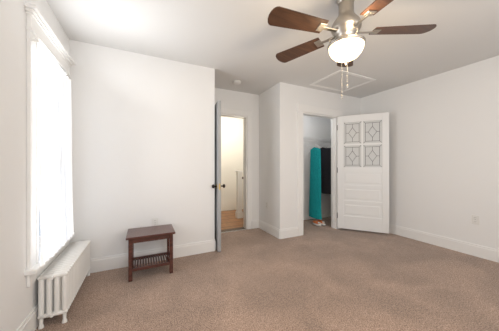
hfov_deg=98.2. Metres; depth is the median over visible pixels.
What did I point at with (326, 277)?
floor
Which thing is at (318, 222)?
shoe
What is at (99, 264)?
baseboard
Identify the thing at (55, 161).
sheer curtain
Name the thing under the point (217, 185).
hall door
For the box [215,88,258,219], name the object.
wall
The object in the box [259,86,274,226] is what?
wall
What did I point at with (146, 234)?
side table
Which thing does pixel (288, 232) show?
baseboard
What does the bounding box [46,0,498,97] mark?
ceiling
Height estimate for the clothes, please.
1.606 m
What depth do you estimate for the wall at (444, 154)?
3.05 m
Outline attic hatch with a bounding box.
[310,70,375,91]
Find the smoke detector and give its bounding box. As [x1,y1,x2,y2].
[233,80,240,84]
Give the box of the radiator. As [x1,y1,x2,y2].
[37,240,90,329]
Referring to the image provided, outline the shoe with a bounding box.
[313,220,323,225]
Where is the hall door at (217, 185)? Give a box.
[212,100,224,251]
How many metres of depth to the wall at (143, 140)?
2.64 m
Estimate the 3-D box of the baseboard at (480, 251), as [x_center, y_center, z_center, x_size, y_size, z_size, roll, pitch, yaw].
[2.980,1.094,2.655,0.015,0.152,3.600,0,0,-26]
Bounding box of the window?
[24,2,74,286]
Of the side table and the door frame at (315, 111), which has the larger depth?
the door frame at (315, 111)
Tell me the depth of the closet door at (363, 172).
3.76 m
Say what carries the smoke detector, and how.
attached to the ceiling
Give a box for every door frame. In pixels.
[221,108,251,232]
[297,104,342,235]
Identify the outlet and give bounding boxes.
[152,218,157,225]
[471,215,478,224]
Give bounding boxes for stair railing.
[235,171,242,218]
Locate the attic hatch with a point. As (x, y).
(332, 81)
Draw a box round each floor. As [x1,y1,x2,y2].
[35,217,498,330]
[221,209,307,229]
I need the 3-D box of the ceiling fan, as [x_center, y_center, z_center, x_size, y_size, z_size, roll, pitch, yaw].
[0.730,-0.904,1.653,1.217,0.852,1.248,0,0,-26]
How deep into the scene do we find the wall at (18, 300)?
1.32 m
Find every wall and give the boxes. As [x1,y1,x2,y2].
[0,0,68,330]
[69,39,360,258]
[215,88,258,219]
[221,116,242,210]
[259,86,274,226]
[330,55,498,249]
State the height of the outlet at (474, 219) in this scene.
0.116 m
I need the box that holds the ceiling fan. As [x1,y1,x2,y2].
[268,0,436,98]
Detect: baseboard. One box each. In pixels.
[16,303,38,330]
[90,240,215,272]
[256,220,280,238]
[281,227,297,238]
[303,212,329,219]
[389,224,498,262]
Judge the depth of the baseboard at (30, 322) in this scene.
1.48 m
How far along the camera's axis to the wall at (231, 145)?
3.94 m
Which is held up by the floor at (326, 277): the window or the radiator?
the radiator
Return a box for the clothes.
[303,136,330,219]
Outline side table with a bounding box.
[126,224,174,281]
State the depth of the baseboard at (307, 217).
4.75 m
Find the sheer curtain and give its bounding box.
[31,38,73,265]
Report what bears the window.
in the wall at (18, 300)
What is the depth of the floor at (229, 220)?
4.59 m
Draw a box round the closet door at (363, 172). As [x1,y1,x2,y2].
[337,112,388,233]
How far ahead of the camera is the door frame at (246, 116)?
3.96 m
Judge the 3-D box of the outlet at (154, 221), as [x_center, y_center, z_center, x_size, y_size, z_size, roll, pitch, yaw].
[-1.153,0.700,2.637,0.072,0.116,0.010,0,0,-26]

